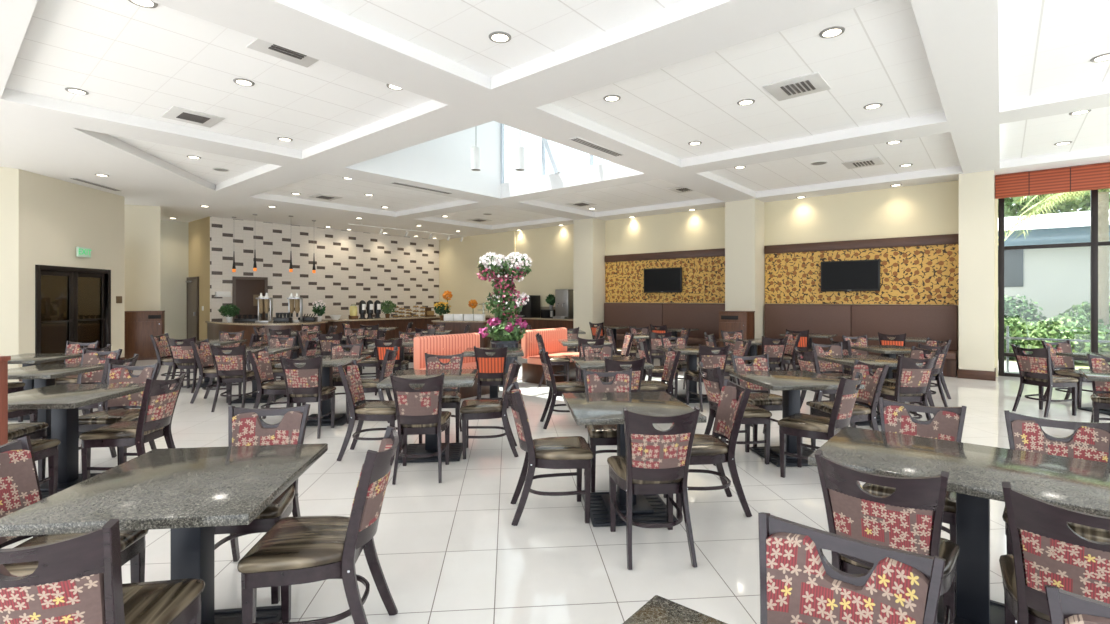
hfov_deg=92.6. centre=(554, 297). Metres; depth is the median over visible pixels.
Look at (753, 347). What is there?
dining table
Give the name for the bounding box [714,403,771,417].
seat cushion
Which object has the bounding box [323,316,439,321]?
countertop
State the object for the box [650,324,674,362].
dining chair
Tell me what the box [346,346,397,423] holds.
dining chair
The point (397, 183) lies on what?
ceiling vent
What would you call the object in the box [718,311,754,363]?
cabinet
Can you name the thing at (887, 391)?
seat cushion
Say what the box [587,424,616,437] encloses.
seat cushion
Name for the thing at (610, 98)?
recessed light
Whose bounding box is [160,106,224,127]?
ceiling vent
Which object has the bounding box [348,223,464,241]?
track light
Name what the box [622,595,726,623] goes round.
dining table
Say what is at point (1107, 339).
shrub
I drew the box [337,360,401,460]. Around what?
dining chair
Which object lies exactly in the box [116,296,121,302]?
room sign
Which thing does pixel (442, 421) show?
seat cushion
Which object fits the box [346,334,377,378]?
dining chair
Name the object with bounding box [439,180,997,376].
wall
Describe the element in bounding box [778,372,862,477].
dining chair
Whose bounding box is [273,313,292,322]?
caddy
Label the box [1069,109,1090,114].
recessed light
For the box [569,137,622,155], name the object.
ceiling vent
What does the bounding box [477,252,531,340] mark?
flowers
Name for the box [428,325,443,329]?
cushion
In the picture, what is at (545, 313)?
microwave
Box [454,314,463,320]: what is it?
box
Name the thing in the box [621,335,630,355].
cushion
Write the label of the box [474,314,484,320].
box
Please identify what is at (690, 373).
seat cushion
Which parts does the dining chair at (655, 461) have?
leg, leg post, seat frame, rail, panel, crest rail, leg, leg post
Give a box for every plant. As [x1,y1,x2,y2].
[218,304,239,321]
[381,300,395,317]
[545,294,554,308]
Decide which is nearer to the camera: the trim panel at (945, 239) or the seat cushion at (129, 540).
the seat cushion at (129, 540)
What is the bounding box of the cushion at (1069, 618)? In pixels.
[1065,614,1109,623]
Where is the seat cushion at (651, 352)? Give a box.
[648,350,663,354]
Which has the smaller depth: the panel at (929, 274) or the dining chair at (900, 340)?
the dining chair at (900, 340)
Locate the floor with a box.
[1,342,1109,623]
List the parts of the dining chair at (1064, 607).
leg post, crest rail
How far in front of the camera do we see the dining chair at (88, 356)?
6.42 m
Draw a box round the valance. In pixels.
[995,162,1109,198]
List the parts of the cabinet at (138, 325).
door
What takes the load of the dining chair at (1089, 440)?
on the floor
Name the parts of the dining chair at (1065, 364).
leg post, crest rail, leg post, seat frame, leg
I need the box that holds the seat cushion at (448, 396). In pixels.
[442,391,460,402]
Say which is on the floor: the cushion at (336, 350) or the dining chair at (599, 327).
the dining chair at (599, 327)
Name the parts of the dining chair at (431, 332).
crest rail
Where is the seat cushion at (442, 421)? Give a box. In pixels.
[401,411,450,427]
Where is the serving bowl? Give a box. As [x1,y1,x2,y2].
[330,315,340,319]
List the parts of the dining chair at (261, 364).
leg post, crest rail, leg post, seat frame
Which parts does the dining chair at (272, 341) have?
crest rail, leg post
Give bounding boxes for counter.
[205,320,327,356]
[323,316,439,346]
[431,320,489,347]
[485,307,572,343]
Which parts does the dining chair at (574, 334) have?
panel, crest rail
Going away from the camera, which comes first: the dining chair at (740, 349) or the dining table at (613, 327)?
the dining chair at (740, 349)
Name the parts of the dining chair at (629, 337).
leg post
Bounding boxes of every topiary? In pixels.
[442,290,452,304]
[468,299,477,308]
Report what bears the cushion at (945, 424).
on the dining chair at (947, 423)
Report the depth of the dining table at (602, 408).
3.74 m
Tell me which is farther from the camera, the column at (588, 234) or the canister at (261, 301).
the column at (588, 234)
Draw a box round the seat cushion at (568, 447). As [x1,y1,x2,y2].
[533,436,593,459]
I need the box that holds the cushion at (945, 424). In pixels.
[884,405,959,440]
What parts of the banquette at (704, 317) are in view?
seat, backrest, backrest, seat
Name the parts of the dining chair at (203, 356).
leg post, crest rail, leg post, seat frame, leg, leg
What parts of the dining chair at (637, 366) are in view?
leg post, panel, crest rail, leg post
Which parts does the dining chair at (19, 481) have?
crest rail, rail, leg post, seat frame, leg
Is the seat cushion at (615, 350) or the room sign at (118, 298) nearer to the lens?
the seat cushion at (615, 350)
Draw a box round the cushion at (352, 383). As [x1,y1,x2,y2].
[343,365,364,404]
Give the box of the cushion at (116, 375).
[107,367,153,406]
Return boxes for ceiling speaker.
[212,168,228,171]
[811,161,827,164]
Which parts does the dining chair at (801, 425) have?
leg, leg, seat frame, leg post, rail, panel, crest rail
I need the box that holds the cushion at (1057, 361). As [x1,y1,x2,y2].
[1046,343,1073,367]
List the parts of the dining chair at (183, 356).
leg post, crest rail, panel, rail, seat frame, leg, leg post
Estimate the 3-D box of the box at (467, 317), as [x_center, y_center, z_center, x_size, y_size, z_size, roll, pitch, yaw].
[-2.458,0.557,15.256,0.274,0.185,0.244,0,0,8]
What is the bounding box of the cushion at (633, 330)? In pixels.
[631,328,647,344]
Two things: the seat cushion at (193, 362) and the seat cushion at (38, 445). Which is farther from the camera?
the seat cushion at (193, 362)
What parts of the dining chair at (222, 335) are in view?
crest rail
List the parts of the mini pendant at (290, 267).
lamp shade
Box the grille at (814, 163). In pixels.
[812,162,825,164]
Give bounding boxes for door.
[35,265,110,363]
[186,277,198,339]
[232,276,267,321]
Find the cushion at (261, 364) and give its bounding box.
[252,351,273,382]
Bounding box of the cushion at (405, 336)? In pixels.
[400,334,420,352]
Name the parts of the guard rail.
post, handrail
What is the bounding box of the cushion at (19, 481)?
[0,450,39,543]
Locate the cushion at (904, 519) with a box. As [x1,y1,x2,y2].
[857,481,934,555]
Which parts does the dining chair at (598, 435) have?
leg post, leg, seat frame, crest rail, leg post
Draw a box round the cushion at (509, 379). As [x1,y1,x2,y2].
[502,364,512,402]
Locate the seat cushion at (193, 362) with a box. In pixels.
[176,360,213,364]
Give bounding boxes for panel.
[605,248,724,261]
[605,256,724,302]
[764,234,958,253]
[765,244,958,304]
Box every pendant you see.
[232,217,235,271]
[253,214,256,270]
[289,216,292,271]
[312,220,315,272]
[471,146,480,170]
[515,146,524,170]
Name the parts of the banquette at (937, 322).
seat, backrest, backrest, seat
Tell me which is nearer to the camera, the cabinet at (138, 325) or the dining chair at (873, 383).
the dining chair at (873, 383)
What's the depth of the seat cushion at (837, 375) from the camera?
7.02 m
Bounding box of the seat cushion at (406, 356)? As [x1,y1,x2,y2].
[404,354,413,358]
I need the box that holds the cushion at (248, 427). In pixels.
[232,411,302,445]
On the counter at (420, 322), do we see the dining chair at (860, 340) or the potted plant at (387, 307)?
the potted plant at (387, 307)
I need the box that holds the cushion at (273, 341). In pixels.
[270,338,293,359]
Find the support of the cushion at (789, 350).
on the dining chair at (789, 350)
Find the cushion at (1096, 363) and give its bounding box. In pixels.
[1091,358,1109,390]
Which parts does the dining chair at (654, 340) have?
leg post, seat frame, panel, rail, crest rail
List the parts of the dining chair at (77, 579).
crest rail, panel, leg post, seat frame, leg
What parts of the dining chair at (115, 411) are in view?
seat frame, leg post, leg, rail, crest rail, leg post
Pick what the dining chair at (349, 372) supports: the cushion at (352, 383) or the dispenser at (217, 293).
the cushion at (352, 383)
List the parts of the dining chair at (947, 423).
leg post, crest rail, seat frame, leg, leg post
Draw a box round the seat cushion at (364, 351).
[361,349,373,353]
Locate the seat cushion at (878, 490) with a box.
[862,483,955,512]
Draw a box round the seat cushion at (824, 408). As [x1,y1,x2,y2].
[809,401,870,415]
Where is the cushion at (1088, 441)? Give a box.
[1011,420,1109,462]
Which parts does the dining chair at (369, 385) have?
leg, seat frame, leg post, panel, leg post, crest rail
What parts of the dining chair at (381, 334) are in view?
leg post, crest rail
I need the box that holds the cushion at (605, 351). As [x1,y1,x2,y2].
[584,347,610,371]
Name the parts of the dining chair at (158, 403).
leg, seat frame, leg, leg post, rail, panel, crest rail, leg post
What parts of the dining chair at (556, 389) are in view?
crest rail, leg post, panel, rail, leg post, seat frame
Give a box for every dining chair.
[0,436,148,582]
[0,519,204,623]
[8,382,24,421]
[8,409,37,422]
[8,422,48,480]
[8,438,60,495]
[55,344,110,384]
[64,341,99,374]
[79,349,122,414]
[79,354,138,413]
[79,363,159,464]
[79,371,186,480]
[150,333,193,385]
[167,337,213,392]
[190,339,241,403]
[210,344,256,411]
[214,404,310,603]
[219,331,244,347]
[223,332,263,383]
[237,426,398,623]
[247,347,305,418]
[253,326,267,345]
[268,328,299,357]
[268,336,296,379]
[272,338,318,401]
[279,355,335,438]
[296,329,320,355]
[299,324,320,354]
[316,325,336,349]
[317,332,341,354]
[330,342,362,394]
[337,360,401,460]
[342,322,362,347]
[344,327,364,368]
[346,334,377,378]
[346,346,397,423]
[360,324,378,348]
[360,329,386,373]
[374,337,408,395]
[389,322,412,339]
[390,373,450,484]
[393,331,422,372]
[415,327,435,335]
[419,353,463,443]
[427,323,444,329]
[460,358,520,458]
[464,325,469,332]
[474,346,508,407]
[507,382,593,525]
[535,333,569,386]
[539,348,586,428]
[559,327,578,351]
[575,337,604,380]
[577,324,602,351]
[581,343,612,381]
[582,369,631,491]
[589,322,608,340]
[604,357,645,391]
[606,328,636,356]
[607,406,699,569]
[612,332,633,356]
[629,326,653,364]
[635,339,678,398]
[640,347,680,395]
[648,331,671,365]
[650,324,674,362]
[660,328,690,365]
[660,335,697,393]
[663,379,751,518]
[685,344,729,411]
[698,361,771,465]
[704,332,731,380]
[721,330,747,355]
[724,338,751,382]
[730,354,781,446]
[748,336,787,370]
[758,512,945,623]
[769,332,800,370]
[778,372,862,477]
[786,329,812,370]
[794,347,836,415]
[809,359,888,450]
[811,342,851,400]
[815,450,959,623]
[830,338,875,374]
[842,335,868,354]
[862,397,966,592]
[869,355,937,427]
[877,346,940,415]
[878,332,909,358]
[892,343,948,406]
[926,337,950,398]
[999,482,1109,623]
[1002,410,1109,554]
[1011,344,1078,417]
[1041,340,1092,407]
[1045,585,1109,623]
[1087,354,1109,422]
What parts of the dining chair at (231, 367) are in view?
leg post, crest rail, panel, leg, rail, seat frame, leg post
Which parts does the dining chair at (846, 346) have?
crest rail, leg post, seat frame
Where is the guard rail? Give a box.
[1004,326,1109,371]
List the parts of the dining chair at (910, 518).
leg post, rail, crest rail, panel, seat frame, leg post, leg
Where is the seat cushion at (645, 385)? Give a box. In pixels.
[640,381,667,390]
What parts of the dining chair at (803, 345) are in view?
crest rail, panel, rail, leg post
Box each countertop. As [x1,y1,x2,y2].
[205,320,327,325]
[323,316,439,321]
[431,320,487,321]
[485,316,572,320]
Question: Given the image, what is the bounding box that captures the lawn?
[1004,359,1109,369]
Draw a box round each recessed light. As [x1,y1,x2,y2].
[65,87,88,94]
[128,0,157,7]
[187,155,200,158]
[233,78,254,85]
[277,137,292,140]
[386,84,402,89]
[489,31,510,42]
[603,95,620,101]
[688,141,701,144]
[737,99,754,105]
[819,26,844,37]
[863,103,882,108]
[886,140,901,143]
[899,164,912,166]
[1054,141,1071,144]
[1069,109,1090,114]
[1090,53,1109,61]
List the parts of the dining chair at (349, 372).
leg post, crest rail, leg post, seat frame, leg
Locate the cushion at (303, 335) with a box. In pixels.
[299,331,308,346]
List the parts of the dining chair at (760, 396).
leg post, crest rail, leg, rail, seat frame, leg post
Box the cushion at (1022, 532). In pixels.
[1019,529,1026,582]
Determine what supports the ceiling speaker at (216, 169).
attached to the ceiling at (130, 58)
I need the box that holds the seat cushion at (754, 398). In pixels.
[748,393,781,404]
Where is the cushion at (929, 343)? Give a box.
[926,341,946,349]
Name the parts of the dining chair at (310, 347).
seat frame, leg post, panel, crest rail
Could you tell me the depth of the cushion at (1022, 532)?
1.78 m
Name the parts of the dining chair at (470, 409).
leg, leg, seat frame, leg post, leg post, crest rail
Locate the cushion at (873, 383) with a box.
[852,365,882,405]
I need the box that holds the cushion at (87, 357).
[81,352,116,382]
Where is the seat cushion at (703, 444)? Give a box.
[691,434,727,455]
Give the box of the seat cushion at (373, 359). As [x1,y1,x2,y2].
[360,357,377,362]
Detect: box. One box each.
[444,314,453,320]
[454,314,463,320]
[464,314,473,320]
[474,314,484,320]
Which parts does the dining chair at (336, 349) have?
seat frame, crest rail, leg post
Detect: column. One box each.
[573,218,604,338]
[725,199,763,353]
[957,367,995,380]
[959,170,994,370]
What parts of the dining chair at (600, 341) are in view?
leg post, panel, crest rail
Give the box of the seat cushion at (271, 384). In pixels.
[262,380,285,389]
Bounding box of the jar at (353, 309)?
[350,306,356,315]
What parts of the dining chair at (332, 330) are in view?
crest rail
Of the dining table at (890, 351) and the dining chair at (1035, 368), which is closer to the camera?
the dining chair at (1035, 368)
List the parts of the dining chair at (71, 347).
crest rail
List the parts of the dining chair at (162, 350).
leg post, crest rail, seat frame, leg post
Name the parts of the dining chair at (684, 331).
leg post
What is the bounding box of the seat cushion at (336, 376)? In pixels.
[333,373,341,381]
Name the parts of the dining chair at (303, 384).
leg post, crest rail, panel, rail, seat frame, leg post, leg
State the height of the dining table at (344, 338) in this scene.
0.756 m
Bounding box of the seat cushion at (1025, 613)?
[999,554,1049,621]
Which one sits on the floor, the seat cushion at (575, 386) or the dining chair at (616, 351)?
the dining chair at (616, 351)
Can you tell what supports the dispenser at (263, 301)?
on the counter at (213, 328)
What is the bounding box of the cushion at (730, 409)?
[713,386,743,442]
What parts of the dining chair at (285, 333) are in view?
crest rail, panel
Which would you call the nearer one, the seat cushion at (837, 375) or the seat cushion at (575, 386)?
the seat cushion at (575, 386)
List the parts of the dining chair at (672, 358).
seat frame, leg post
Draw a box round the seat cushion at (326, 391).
[290,386,335,396]
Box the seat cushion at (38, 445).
[8,438,60,452]
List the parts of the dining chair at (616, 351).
leg post, seat frame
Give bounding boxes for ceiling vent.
[70,178,121,190]
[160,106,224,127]
[247,38,318,66]
[308,194,342,200]
[391,182,451,193]
[468,218,491,221]
[567,201,596,206]
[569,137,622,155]
[668,187,692,192]
[762,72,830,100]
[841,157,884,168]
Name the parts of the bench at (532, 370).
backrest, seat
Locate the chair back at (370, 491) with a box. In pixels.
[348,438,392,523]
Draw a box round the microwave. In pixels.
[541,309,554,317]
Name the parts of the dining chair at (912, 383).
leg post, seat frame, rail, panel, crest rail, leg post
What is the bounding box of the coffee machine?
[517,295,539,317]
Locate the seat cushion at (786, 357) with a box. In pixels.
[783,355,791,359]
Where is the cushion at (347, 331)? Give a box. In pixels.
[345,329,362,344]
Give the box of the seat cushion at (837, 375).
[821,373,851,379]
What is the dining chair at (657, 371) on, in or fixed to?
on the floor
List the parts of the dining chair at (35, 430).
seat frame, leg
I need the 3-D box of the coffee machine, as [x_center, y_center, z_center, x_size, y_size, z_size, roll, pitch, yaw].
[-0.905,0.280,17.686,0.640,0.740,0.550,0,0,40]
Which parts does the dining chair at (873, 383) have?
leg, seat frame, leg post, rail, crest rail, leg post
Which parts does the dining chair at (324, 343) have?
rail, crest rail, panel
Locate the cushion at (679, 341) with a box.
[663,338,684,359]
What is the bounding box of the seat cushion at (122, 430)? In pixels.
[79,421,165,439]
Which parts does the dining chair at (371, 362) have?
leg post, seat frame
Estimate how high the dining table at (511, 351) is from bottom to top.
0.756 m
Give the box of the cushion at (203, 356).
[195,342,213,366]
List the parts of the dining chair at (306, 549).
leg, leg, seat frame, leg post, rail, panel, leg post, crest rail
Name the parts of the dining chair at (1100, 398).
leg post, leg, crest rail, seat frame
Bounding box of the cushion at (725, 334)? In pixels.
[723,332,741,350]
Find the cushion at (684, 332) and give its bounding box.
[680,330,687,336]
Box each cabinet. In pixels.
[0,356,10,445]
[124,311,164,359]
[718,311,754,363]
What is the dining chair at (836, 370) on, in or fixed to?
on the floor
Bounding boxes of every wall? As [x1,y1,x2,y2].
[0,167,18,381]
[19,169,123,366]
[124,205,159,310]
[160,220,187,342]
[188,216,209,339]
[210,217,438,322]
[344,121,644,198]
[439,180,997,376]
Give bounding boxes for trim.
[501,124,592,183]
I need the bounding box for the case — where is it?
[425,307,435,316]
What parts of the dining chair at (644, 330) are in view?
crest rail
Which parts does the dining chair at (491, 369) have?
leg post, crest rail, rail, panel, seat frame, leg post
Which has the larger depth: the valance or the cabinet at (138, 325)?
the cabinet at (138, 325)
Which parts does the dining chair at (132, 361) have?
leg, seat frame, leg post, crest rail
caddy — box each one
[234,315,261,321]
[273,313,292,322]
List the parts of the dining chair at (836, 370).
leg post, crest rail, rail, leg post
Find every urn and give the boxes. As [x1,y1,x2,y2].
[359,300,365,318]
[367,300,372,318]
[374,300,380,317]
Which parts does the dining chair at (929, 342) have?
crest rail, leg post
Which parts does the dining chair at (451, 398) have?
leg post, crest rail, seat frame, leg, leg post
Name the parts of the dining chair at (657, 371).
crest rail, leg post, panel, leg post, seat frame, leg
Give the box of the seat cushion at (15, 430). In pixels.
[8,422,48,438]
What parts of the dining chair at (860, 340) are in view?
crest rail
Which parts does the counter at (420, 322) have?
panel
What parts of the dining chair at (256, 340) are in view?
leg post, panel, crest rail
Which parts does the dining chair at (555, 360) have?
crest rail, leg post, seat frame, leg, leg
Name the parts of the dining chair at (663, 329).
crest rail, panel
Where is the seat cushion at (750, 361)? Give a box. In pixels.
[748,360,779,363]
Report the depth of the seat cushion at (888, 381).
6.61 m
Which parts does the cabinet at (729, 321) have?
door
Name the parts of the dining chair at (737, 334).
crest rail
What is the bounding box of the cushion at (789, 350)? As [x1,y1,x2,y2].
[784,334,797,354]
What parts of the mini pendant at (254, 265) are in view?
lamp shade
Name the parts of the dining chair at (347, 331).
crest rail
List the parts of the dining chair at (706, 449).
leg, seat frame, leg post, rail, crest rail, leg post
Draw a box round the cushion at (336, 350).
[332,346,359,371]
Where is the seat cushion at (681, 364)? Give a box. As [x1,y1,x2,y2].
[677,361,697,367]
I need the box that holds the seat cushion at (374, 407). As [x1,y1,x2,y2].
[355,401,395,414]
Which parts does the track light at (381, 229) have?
rail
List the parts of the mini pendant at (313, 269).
lamp shade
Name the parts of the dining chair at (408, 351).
crest rail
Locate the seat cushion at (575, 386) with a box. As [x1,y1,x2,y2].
[556,381,584,391]
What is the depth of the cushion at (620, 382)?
4.61 m
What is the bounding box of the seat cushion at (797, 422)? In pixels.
[778,413,840,432]
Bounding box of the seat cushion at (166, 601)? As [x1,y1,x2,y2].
[122,578,204,623]
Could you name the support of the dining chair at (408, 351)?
on the floor
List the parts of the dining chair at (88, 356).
leg post, rail, crest rail, leg post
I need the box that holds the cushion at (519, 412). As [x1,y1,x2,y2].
[512,389,534,447]
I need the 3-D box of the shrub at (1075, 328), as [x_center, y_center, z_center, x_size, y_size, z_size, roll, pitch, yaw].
[12.133,0.962,12.522,1.630,1.229,1.632,0,0,0]
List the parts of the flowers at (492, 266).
stem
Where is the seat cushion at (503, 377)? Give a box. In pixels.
[476,373,506,380]
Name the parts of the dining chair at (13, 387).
seat frame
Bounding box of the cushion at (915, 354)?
[910,350,935,362]
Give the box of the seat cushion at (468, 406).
[460,400,502,413]
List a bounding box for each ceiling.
[5,0,1109,225]
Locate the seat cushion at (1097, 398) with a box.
[1091,393,1109,403]
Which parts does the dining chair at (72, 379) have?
leg post, crest rail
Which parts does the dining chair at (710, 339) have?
crest rail, panel, leg post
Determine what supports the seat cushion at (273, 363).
on the dining chair at (272, 341)
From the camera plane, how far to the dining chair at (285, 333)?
10.96 m
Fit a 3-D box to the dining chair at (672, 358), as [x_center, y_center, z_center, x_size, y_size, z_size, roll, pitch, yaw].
[1.230,1.073,6.456,0.586,0.909,0.454,0,0,-2]
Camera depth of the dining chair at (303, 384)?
5.75 m
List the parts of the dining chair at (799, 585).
leg post, crest rail, leg post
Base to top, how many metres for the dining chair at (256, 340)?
0.909 m
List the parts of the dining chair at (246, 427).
leg post, seat frame, crest rail, leg, leg post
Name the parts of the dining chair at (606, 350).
crest rail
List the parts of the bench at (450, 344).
backrest, seat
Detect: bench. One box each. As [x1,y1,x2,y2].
[414,333,498,398]
[521,328,578,384]
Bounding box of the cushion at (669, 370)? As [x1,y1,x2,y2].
[662,351,675,380]
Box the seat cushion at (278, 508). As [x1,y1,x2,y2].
[254,484,294,519]
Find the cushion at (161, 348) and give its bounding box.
[154,336,170,356]
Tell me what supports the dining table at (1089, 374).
on the floor
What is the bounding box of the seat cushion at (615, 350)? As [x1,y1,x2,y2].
[613,348,636,352]
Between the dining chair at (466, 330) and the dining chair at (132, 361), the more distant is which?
the dining chair at (466, 330)
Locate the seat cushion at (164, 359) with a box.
[161,357,172,361]
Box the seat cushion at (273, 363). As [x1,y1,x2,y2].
[271,361,280,367]
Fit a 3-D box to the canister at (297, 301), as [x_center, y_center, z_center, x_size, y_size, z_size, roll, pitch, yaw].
[-6.959,0.270,14.307,0.119,0.480,0.119,0,0,0]
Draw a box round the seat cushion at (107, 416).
[79,409,139,424]
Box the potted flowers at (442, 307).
[434,302,450,319]
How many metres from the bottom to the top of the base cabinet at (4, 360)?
1.140 m
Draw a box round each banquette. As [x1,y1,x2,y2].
[604,303,724,356]
[757,304,957,376]
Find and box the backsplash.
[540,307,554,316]
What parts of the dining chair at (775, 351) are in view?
leg post, seat frame, panel, rail, crest rail, leg post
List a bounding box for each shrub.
[1004,294,1046,323]
[1004,317,1043,359]
[1024,313,1109,362]
[1055,297,1109,344]
[1102,331,1109,351]
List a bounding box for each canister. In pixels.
[259,299,263,316]
[264,299,268,316]
[289,299,293,316]
[295,299,299,316]
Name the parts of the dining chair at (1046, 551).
leg, leg post, seat frame, rail, crest rail, panel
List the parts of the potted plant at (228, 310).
pot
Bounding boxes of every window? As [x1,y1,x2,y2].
[503,124,539,182]
[998,190,1109,382]
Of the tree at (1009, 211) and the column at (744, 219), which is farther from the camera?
the tree at (1009, 211)
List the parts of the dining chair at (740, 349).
leg post, crest rail, leg post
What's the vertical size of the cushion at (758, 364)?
0.347 m
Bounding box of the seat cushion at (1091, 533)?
[1002,506,1109,541]
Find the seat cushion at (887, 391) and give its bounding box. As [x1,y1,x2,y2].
[881,386,922,396]
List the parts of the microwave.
door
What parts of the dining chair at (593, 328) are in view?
crest rail, panel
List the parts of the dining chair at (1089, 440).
seat frame, leg post, leg, crest rail, leg post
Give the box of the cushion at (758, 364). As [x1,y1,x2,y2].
[735,358,767,390]
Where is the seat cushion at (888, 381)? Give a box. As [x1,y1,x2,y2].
[883,378,895,385]
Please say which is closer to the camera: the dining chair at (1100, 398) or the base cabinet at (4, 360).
the base cabinet at (4, 360)
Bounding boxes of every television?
[644,267,681,292]
[821,259,879,290]
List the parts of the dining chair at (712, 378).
leg post, crest rail, panel, rail, leg post, seat frame, leg, leg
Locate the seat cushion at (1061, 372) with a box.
[1054,369,1083,376]
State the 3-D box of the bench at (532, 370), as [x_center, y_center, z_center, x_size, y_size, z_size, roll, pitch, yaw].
[0.006,1.052,9.865,0.660,0.935,1.200,0,0,40]
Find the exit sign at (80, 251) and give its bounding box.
[76,247,91,257]
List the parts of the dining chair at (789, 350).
leg post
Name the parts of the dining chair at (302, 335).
leg post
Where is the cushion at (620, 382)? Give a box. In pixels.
[586,374,628,392]
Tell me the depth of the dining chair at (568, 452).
3.57 m
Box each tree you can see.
[1004,188,1109,362]
[1004,193,1079,230]
[1061,189,1109,212]
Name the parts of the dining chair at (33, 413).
seat frame, leg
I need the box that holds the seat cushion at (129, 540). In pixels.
[3,530,148,575]
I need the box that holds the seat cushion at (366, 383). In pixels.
[361,379,378,387]
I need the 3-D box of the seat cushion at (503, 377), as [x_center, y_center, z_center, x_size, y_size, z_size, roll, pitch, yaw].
[-0.841,1.055,7.142,0.454,0.066,0.430,0,0,-2]
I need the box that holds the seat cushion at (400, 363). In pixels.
[380,360,408,366]
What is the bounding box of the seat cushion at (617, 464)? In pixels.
[607,456,681,483]
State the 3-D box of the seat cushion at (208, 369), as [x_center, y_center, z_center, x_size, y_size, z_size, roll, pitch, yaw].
[-4.941,1.055,7.862,0.430,0.066,0.454,0,0,-7]
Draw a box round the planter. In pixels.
[490,340,518,386]
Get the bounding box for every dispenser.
[214,291,231,296]
[255,293,272,322]
[287,293,302,321]
[349,304,357,318]
[553,289,572,318]
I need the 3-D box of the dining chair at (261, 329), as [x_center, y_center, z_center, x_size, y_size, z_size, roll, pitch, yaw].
[-6.317,1.073,11.729,0.586,0.909,0.454,0,0,-3]
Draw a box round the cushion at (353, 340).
[350,337,358,344]
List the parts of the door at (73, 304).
pane, pane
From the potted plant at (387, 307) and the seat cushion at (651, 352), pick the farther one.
the potted plant at (387, 307)
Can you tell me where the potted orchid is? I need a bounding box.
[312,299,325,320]
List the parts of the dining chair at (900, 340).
crest rail, panel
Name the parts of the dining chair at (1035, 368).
leg post, crest rail, panel, rail, leg, leg post, seat frame, leg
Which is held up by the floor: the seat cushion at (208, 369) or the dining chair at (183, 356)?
the dining chair at (183, 356)
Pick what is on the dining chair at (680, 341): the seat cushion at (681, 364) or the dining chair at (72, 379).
the seat cushion at (681, 364)
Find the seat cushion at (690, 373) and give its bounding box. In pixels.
[685,370,701,377]
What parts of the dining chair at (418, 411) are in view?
leg post, leg, crest rail, panel, rail, seat frame, leg post, leg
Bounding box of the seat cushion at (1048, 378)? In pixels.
[1024,375,1078,382]
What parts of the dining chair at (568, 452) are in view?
crest rail, panel, leg post, rail, leg post, seat frame, leg, leg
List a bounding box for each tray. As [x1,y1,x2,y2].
[234,318,261,321]
[273,318,292,322]
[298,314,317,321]
[298,317,317,321]
[553,316,566,318]
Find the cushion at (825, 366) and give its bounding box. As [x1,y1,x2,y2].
[815,345,841,371]
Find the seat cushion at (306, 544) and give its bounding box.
[237,516,349,573]
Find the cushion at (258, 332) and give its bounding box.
[256,328,267,343]
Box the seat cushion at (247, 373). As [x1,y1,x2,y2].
[220,370,254,377]
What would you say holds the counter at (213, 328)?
on the floor
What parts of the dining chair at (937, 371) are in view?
seat frame, crest rail, panel, rail, leg post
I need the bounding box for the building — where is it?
[1004,209,1109,337]
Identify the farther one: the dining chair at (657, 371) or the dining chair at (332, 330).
the dining chair at (332, 330)
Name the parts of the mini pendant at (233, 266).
lamp shade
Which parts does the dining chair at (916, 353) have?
leg post, crest rail, leg post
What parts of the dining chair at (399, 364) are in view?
leg post, crest rail, panel, rail, seat frame, leg post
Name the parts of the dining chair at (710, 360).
leg, seat frame, leg post, panel, crest rail, leg post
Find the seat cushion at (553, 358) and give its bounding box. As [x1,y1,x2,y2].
[549,356,569,361]
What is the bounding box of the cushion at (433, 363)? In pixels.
[427,357,460,388]
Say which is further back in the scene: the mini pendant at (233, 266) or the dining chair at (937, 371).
the mini pendant at (233, 266)
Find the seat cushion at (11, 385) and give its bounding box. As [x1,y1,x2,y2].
[8,382,24,388]
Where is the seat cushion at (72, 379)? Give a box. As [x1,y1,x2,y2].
[55,375,77,383]
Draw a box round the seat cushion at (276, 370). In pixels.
[272,368,282,372]
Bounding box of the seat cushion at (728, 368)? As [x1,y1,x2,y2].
[725,365,733,371]
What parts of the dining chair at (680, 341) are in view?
leg post, crest rail, seat frame, leg post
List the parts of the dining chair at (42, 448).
seat frame, leg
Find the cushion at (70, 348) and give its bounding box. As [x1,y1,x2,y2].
[65,344,94,363]
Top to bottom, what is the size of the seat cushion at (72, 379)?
0.066 m
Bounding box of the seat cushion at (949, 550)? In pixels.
[840,538,959,578]
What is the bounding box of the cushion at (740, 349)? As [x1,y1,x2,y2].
[733,341,747,355]
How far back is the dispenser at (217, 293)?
15.40 m
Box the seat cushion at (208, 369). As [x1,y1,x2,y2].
[203,367,215,372]
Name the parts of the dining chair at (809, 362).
leg post, crest rail, panel, leg post, seat frame, leg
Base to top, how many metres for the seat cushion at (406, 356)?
0.066 m
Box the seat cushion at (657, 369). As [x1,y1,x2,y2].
[645,366,678,372]
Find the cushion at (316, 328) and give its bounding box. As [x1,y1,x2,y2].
[302,326,318,340]
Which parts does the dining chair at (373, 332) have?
rail, crest rail, panel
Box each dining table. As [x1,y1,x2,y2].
[0,443,327,623]
[8,353,81,419]
[8,364,104,438]
[8,383,144,498]
[167,339,246,387]
[211,346,298,402]
[267,331,321,358]
[275,355,370,425]
[312,335,369,350]
[356,327,398,330]
[368,340,414,388]
[377,369,477,462]
[410,330,451,334]
[463,347,523,399]
[558,339,610,381]
[562,392,706,526]
[567,330,585,351]
[571,356,653,381]
[595,325,635,343]
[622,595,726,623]
[624,334,673,349]
[649,327,698,358]
[656,346,731,402]
[719,339,787,381]
[729,370,864,466]
[779,333,836,370]
[808,426,1109,623]
[817,355,922,425]
[851,345,935,377]
[867,336,926,368]
[1056,352,1109,414]
[1079,368,1109,381]
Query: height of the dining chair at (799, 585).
0.909 m
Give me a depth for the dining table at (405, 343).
8.85 m
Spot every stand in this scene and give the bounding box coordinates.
[406,309,411,316]
[412,306,419,316]

